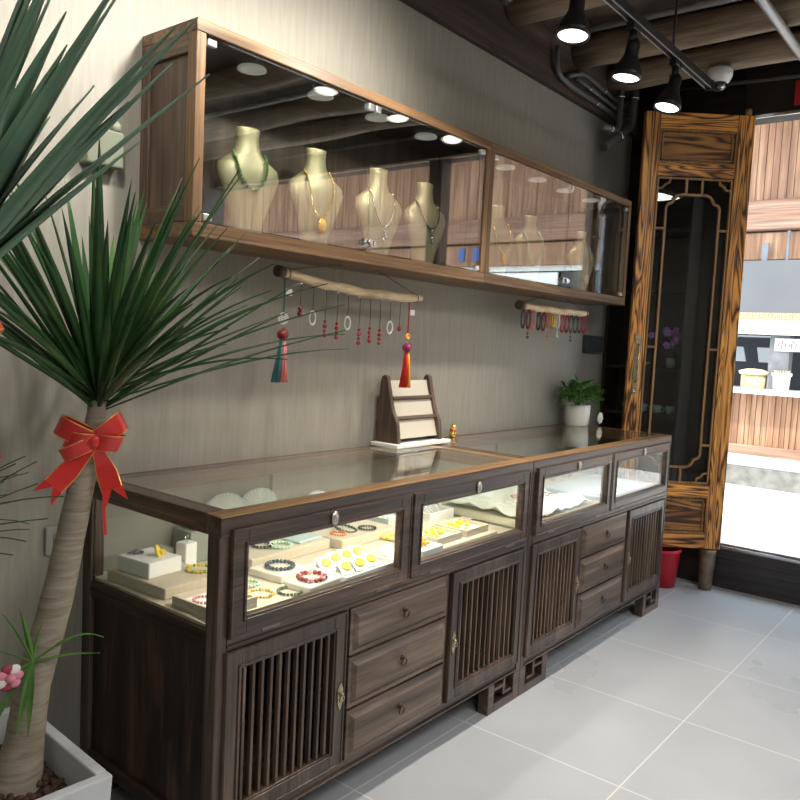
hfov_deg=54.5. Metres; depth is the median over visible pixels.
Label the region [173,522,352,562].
back riser
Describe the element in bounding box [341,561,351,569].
pendant
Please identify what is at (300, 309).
charm
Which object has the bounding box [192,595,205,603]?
bracelet
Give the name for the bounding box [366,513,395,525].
box
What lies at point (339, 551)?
card
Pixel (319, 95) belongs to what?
puck light
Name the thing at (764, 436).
house opposite
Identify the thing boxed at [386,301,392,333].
charm
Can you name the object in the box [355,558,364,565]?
pendant
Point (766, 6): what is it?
conduit pipe
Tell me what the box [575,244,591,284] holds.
necklace
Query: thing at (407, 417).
card stand
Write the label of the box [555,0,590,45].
track spotlight
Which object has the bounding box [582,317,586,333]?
bracelet
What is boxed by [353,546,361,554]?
pendant
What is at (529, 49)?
trim
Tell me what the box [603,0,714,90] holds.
track
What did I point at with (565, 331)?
bracelet
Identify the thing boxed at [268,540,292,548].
bracelet
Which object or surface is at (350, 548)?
card
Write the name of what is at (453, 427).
ornament
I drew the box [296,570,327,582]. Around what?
bracelet
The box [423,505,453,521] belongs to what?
tray
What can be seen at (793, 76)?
conduit pipe
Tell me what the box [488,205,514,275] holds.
bust
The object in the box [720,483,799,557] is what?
ground
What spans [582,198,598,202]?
puck light
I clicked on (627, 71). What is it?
track spotlight
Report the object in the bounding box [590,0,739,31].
conduit pipe
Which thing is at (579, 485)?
cloth
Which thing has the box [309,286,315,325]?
charm
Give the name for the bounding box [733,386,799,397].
countertop
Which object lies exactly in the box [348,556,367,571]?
card
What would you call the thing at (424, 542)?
string
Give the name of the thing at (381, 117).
puck light
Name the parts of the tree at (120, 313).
crown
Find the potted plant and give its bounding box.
[554,375,605,425]
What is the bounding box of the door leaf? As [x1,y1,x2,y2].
[618,108,755,549]
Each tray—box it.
[172,586,256,618]
[305,552,393,581]
[422,525,461,543]
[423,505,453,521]
[436,518,488,537]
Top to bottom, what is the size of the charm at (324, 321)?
0.182 m
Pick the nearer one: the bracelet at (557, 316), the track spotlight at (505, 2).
the track spotlight at (505, 2)
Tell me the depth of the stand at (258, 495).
2.65 m
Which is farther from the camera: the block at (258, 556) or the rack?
the rack
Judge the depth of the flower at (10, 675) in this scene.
1.65 m
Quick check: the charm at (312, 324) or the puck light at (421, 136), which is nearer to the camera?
the charm at (312, 324)
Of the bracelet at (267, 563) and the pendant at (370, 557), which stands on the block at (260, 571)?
the bracelet at (267, 563)
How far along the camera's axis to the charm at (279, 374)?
2.58 m
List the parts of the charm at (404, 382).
cord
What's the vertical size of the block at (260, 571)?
0.024 m
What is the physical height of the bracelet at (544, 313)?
0.108 m
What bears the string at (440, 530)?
in the tray at (450, 535)
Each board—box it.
[736,347,745,360]
[757,347,769,362]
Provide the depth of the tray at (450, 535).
2.79 m
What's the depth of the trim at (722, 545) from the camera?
4.52 m
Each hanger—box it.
[273,265,422,302]
[515,296,588,316]
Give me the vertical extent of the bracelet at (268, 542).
0.012 m
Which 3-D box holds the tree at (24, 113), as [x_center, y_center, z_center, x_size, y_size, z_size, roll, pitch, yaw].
[-0.650,0.141,1.119,0.714,1.588,0.630,5,5,22]
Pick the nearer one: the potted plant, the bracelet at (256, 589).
the bracelet at (256, 589)
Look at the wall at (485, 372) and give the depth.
2.79 m
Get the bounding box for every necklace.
[231,149,268,191]
[303,169,334,233]
[367,186,394,241]
[415,199,439,243]
[491,221,510,264]
[522,230,543,266]
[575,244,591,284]
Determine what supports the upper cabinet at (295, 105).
attached to the wall at (485, 372)
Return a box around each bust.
[215,126,278,232]
[288,148,342,244]
[355,167,401,255]
[404,182,445,263]
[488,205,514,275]
[514,215,545,281]
[568,231,593,290]
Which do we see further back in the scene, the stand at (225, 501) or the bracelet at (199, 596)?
the stand at (225, 501)
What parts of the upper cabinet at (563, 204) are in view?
panel, rail, panel, rail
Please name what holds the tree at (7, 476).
on the pebbles
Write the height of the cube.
0.085 m
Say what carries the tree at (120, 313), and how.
in the square planter at (85, 778)
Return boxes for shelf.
[595,197,705,480]
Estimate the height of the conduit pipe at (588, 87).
0.057 m
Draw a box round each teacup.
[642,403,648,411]
[652,404,664,413]
[665,406,674,414]
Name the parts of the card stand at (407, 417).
cream panel, board, cream panel, cream panel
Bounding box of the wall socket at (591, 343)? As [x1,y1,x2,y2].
[582,335,602,352]
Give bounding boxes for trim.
[399,0,640,137]
[712,548,799,605]
[720,109,799,563]
[744,60,799,124]
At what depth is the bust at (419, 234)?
3.12 m
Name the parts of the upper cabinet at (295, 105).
rail, panel, rail, glass door, panel, glass door, rail, panel, rail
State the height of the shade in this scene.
0.550 m
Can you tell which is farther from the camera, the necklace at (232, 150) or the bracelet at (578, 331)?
the bracelet at (578, 331)
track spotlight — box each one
[499,0,512,5]
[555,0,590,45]
[611,20,641,84]
[653,58,681,114]
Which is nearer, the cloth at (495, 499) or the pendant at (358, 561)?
the pendant at (358, 561)
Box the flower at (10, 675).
[0,664,23,691]
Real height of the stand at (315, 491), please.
0.056 m
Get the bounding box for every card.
[315,556,334,570]
[325,552,341,566]
[335,560,354,575]
[336,548,352,560]
[347,545,362,556]
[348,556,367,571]
[360,552,379,566]
[378,545,393,559]
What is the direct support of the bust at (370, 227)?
on the upper cabinet at (295, 105)
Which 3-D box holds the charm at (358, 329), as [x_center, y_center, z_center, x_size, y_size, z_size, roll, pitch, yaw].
[-0.150,-0.300,2.876,0.015,0.192,0.016,2,5,-15]
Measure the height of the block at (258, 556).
0.034 m
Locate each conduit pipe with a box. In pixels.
[554,45,616,118]
[566,72,624,108]
[575,77,626,117]
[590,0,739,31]
[599,90,625,132]
[600,89,640,151]
[679,74,799,91]
[755,0,799,60]
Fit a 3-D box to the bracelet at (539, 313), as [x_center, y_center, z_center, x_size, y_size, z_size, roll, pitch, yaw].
[0.699,-0.403,3.919,0.014,0.108,0.055,2,5,-9]
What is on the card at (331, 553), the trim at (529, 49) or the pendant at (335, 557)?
the pendant at (335, 557)
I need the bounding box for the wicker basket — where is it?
[738,369,768,388]
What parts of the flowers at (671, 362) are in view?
stem, pot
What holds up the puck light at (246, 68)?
on the upper cabinet at (295, 105)
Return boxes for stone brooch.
[127,549,143,553]
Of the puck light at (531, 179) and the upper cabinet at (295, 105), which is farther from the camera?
the puck light at (531, 179)
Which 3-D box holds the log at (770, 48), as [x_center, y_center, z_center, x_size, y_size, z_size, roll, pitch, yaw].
[3.029,-1.686,3.119,4.606,0.175,0.177,6,6,39]
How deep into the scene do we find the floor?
2.89 m
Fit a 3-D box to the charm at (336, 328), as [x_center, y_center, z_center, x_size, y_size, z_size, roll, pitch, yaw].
[-0.225,-0.308,2.782,0.015,0.182,0.016,2,5,-15]
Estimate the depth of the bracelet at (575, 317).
4.23 m
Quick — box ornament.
[449,424,456,437]
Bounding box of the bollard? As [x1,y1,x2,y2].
[698,549,716,590]
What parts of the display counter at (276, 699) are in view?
corner post, rail, rail, panel, rail, corner post, rail, slatted door, flip door, keyhole plate, door pull, rail, rail, drawer, drawer, drawer, rail, ring pull, ring pull, ring pull, corner post, door pull, rail, flip door, keyhole plate, slatted door, panel, corner post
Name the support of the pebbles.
on the square planter at (85, 778)
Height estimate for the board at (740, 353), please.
0.170 m
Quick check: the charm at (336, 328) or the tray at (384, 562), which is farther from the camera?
the charm at (336, 328)
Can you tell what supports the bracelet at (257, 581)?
on the display counter at (276, 699)
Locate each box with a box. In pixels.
[118,547,180,578]
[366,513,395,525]
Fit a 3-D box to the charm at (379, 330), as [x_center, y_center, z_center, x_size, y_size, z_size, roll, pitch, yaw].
[-0.076,-0.303,2.968,0.015,0.187,0.016,2,5,-15]
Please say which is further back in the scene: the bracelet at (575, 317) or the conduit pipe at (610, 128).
the conduit pipe at (610, 128)
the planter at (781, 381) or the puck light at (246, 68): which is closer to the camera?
the puck light at (246, 68)
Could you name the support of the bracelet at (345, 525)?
on the block at (360, 537)
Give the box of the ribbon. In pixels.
[102,498,106,534]
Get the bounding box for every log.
[506,0,606,26]
[571,0,799,68]
[607,27,799,93]
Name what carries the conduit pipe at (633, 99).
attached to the wall at (485, 372)
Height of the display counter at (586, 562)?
0.953 m
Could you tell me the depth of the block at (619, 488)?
3.84 m
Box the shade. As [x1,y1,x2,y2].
[740,260,799,312]
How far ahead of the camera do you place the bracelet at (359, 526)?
2.80 m
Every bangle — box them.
[427,504,437,512]
[432,503,442,510]
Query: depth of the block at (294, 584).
2.21 m
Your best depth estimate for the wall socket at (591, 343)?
4.67 m
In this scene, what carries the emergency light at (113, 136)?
attached to the wall at (485, 372)
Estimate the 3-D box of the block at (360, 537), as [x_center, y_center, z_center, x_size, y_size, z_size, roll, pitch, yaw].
[-0.165,0.483,2.800,0.150,0.034,0.300,6,6,37]
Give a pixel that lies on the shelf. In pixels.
(695, 232)
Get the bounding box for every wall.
[0,0,631,747]
[615,68,746,581]
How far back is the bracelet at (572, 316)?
4.20 m
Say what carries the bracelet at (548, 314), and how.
hanging from the hanger at (519, 304)
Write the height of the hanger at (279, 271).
0.113 m
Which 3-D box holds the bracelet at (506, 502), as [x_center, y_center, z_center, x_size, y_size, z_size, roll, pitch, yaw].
[0.488,0.443,3.326,0.079,0.011,0.080,6,6,39]
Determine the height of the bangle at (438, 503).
0.050 m
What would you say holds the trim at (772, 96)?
attached to the wall at (730, 101)
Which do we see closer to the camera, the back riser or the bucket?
the back riser
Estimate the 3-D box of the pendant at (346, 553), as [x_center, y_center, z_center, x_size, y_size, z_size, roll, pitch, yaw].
[-0.168,0.490,2.471,0.030,0.021,0.032,4,5,18]
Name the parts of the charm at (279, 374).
cord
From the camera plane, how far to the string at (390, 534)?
2.80 m
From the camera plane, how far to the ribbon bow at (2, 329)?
1.09 m
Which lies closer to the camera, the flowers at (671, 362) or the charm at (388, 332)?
the charm at (388, 332)
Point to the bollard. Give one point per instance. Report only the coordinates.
(707, 557)
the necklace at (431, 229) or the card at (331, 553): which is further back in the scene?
the necklace at (431, 229)
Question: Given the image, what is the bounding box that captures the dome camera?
[707,64,732,91]
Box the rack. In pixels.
[738,335,770,337]
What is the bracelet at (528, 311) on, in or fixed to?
hanging from the hanger at (519, 304)
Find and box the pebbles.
[0,744,67,799]
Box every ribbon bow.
[0,322,4,458]
[33,410,128,506]
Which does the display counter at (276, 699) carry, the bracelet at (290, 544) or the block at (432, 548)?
the block at (432, 548)
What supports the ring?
on the gift box at (148, 565)
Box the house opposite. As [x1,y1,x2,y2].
[725,120,799,493]
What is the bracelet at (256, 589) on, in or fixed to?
on the display counter at (276, 699)
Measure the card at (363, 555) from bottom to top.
0.033 m
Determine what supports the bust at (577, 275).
on the upper cabinet at (563, 204)
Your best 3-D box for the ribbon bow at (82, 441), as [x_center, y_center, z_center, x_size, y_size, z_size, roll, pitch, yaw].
[-0.725,0.132,1.773,0.204,0.224,0.065,2,5,-15]
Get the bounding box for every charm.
[271,278,291,382]
[297,281,302,316]
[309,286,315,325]
[322,289,327,337]
[334,291,338,338]
[344,294,350,329]
[356,297,360,344]
[367,305,371,342]
[377,300,381,344]
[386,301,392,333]
[397,301,401,330]
[399,302,414,387]
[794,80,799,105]
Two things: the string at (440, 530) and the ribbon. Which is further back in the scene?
the string at (440, 530)
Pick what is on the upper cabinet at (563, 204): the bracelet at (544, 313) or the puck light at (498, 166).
the puck light at (498, 166)
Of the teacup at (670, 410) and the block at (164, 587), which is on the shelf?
the teacup at (670, 410)
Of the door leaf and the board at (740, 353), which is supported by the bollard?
the door leaf
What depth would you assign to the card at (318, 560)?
2.37 m
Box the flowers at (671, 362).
[648,327,680,367]
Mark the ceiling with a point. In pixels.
(605, 13)
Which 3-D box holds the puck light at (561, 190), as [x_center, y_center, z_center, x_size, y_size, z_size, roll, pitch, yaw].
[0.844,-1.069,3.965,0.088,0.009,0.088,6,6,39]
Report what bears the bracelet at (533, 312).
hanging from the hanger at (519, 304)
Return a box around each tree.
[0,0,209,258]
[0,139,349,798]
[0,456,63,555]
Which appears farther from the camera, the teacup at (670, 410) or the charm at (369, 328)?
the teacup at (670, 410)
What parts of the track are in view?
hanger rod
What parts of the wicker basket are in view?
lid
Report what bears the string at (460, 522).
in the tray at (475, 527)
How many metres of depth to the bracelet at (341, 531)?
2.70 m
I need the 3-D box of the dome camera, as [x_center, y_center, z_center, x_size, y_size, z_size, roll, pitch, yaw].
[1.704,-1.707,4.144,0.132,0.121,0.132,6,6,39]
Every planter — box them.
[0,707,111,799]
[772,370,791,390]
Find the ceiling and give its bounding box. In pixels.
[551,0,799,63]
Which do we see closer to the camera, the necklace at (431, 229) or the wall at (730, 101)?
the necklace at (431, 229)
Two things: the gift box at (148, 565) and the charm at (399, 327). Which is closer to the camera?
the gift box at (148, 565)
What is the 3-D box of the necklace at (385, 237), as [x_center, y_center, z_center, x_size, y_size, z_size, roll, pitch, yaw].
[-0.068,-0.693,2.908,0.108,0.206,0.058,-1,6,-37]
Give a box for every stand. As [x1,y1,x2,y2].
[206,493,242,509]
[241,487,276,505]
[308,490,324,494]
[371,374,450,448]
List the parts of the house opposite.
shop post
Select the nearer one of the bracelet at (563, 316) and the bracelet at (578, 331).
the bracelet at (563, 316)
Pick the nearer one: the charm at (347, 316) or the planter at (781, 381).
the charm at (347, 316)
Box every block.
[107,562,206,599]
[147,544,173,553]
[248,537,329,568]
[249,559,309,583]
[284,571,340,593]
[311,520,394,548]
[382,519,496,550]
[421,540,442,557]
[434,516,472,524]
[586,485,628,494]
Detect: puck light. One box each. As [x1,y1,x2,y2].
[237,63,266,74]
[307,90,333,100]
[365,113,388,121]
[415,133,436,140]
[496,164,514,169]
[528,177,546,182]
[557,188,573,192]
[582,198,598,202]
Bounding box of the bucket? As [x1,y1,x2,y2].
[659,547,681,587]
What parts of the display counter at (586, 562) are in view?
corner post, rail, rail, corner post, slatted door, glass, corner post, flip door, door pull, keyhole plate, rail, rail, drawer, drawer, rail, drawer, door pull, flip door, slatted door, corner post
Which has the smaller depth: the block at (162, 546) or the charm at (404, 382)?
the block at (162, 546)
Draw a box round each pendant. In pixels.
[321,558,330,566]
[331,553,340,560]
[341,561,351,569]
[342,550,351,557]
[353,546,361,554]
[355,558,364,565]
[366,554,375,561]
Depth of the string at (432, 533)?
2.77 m
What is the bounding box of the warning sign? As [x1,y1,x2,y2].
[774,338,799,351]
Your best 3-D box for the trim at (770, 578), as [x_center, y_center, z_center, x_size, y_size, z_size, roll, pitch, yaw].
[3.466,1.228,3.509,4.025,0.335,0.120,6,6,39]
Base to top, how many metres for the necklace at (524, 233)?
0.181 m
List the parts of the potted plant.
pot, stem, flower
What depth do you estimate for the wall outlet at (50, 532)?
2.16 m
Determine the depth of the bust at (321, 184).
2.64 m
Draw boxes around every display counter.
[80,445,532,799]
[414,423,671,695]
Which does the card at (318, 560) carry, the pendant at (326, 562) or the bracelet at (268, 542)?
the pendant at (326, 562)
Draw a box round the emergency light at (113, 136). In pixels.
[79,122,123,170]
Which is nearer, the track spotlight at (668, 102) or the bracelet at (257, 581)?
the bracelet at (257, 581)
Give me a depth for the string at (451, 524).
2.92 m
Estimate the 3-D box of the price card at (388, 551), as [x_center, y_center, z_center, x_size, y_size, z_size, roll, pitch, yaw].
[-0.029,0.506,2.562,0.063,0.036,0.060,6,6,39]
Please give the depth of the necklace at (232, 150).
2.40 m
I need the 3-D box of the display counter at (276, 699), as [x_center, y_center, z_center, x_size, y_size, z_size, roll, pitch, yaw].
[-0.210,0.701,2.652,0.644,0.953,1.508,6,6,39]
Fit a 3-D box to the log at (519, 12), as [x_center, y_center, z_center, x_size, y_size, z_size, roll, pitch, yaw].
[2.327,-1.660,2.249,4.607,0.190,0.191,6,6,39]
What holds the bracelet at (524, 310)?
hanging from the hanger at (519, 304)
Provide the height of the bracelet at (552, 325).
0.090 m
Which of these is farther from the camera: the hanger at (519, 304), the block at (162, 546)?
the hanger at (519, 304)
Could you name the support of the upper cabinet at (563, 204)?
attached to the wall at (485, 372)
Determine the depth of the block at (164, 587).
2.14 m
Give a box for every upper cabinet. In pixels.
[138,17,491,282]
[436,142,631,304]
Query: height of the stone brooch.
0.016 m
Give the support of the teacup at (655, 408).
on the shelf
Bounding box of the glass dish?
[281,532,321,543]
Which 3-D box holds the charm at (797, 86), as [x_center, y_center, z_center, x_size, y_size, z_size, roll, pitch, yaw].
[2.205,-1.696,4.285,0.045,0.130,0.024,6,6,39]
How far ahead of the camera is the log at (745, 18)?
3.75 m
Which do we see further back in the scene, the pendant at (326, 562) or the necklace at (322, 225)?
the necklace at (322, 225)
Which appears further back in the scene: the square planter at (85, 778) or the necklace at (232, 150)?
the necklace at (232, 150)
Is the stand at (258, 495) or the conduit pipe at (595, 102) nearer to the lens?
the stand at (258, 495)
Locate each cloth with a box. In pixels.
[447,485,591,516]
[544,474,652,500]
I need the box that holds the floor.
[110,577,799,799]
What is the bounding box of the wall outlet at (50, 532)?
[45,525,57,555]
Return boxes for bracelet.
[186,563,206,573]
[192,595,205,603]
[248,578,259,587]
[248,588,274,598]
[251,541,272,548]
[264,559,295,570]
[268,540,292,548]
[276,586,302,596]
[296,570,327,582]
[330,530,346,535]
[334,524,357,532]
[358,524,376,530]
[505,501,515,505]
[520,309,525,328]
[526,310,530,338]
[531,311,535,329]
[536,312,540,330]
[541,312,545,330]
[546,313,550,337]
[551,314,555,328]
[555,314,559,337]
[560,315,564,332]
[564,315,569,332]
[569,315,573,341]
[573,316,577,332]
[577,316,582,333]
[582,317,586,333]
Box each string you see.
[380,533,394,540]
[422,529,438,537]
[422,537,429,545]
[429,527,444,533]
[446,522,466,529]
[456,519,469,525]
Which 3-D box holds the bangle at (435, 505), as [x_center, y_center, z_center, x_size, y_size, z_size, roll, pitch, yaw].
[0.134,0.441,3.182,0.055,0.050,0.028,6,6,39]
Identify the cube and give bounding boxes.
[176,539,196,564]
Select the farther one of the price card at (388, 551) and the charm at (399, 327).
the charm at (399, 327)
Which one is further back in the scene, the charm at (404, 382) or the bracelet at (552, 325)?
the bracelet at (552, 325)
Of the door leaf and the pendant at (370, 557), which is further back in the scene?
the door leaf
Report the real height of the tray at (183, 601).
0.030 m
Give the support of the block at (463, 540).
on the display counter at (276, 699)
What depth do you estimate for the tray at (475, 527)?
2.93 m
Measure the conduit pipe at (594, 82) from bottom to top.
0.084 m
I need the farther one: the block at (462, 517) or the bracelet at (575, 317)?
the bracelet at (575, 317)
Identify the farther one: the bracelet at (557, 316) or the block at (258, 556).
the bracelet at (557, 316)
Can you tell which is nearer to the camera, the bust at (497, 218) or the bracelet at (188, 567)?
the bracelet at (188, 567)
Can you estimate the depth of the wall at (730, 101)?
4.77 m
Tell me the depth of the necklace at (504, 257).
3.54 m
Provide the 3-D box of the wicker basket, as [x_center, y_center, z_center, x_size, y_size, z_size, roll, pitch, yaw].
[3.872,-0.237,8.514,0.310,0.215,0.310,6,6,39]
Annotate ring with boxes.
[154,544,165,556]
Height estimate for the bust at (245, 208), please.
0.333 m
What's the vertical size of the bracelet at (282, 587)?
0.011 m
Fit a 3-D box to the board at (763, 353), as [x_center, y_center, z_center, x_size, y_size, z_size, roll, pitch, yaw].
[4.247,-0.517,8.972,0.242,0.170,0.020,6,6,39]
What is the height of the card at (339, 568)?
0.033 m
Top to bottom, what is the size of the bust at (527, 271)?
0.333 m

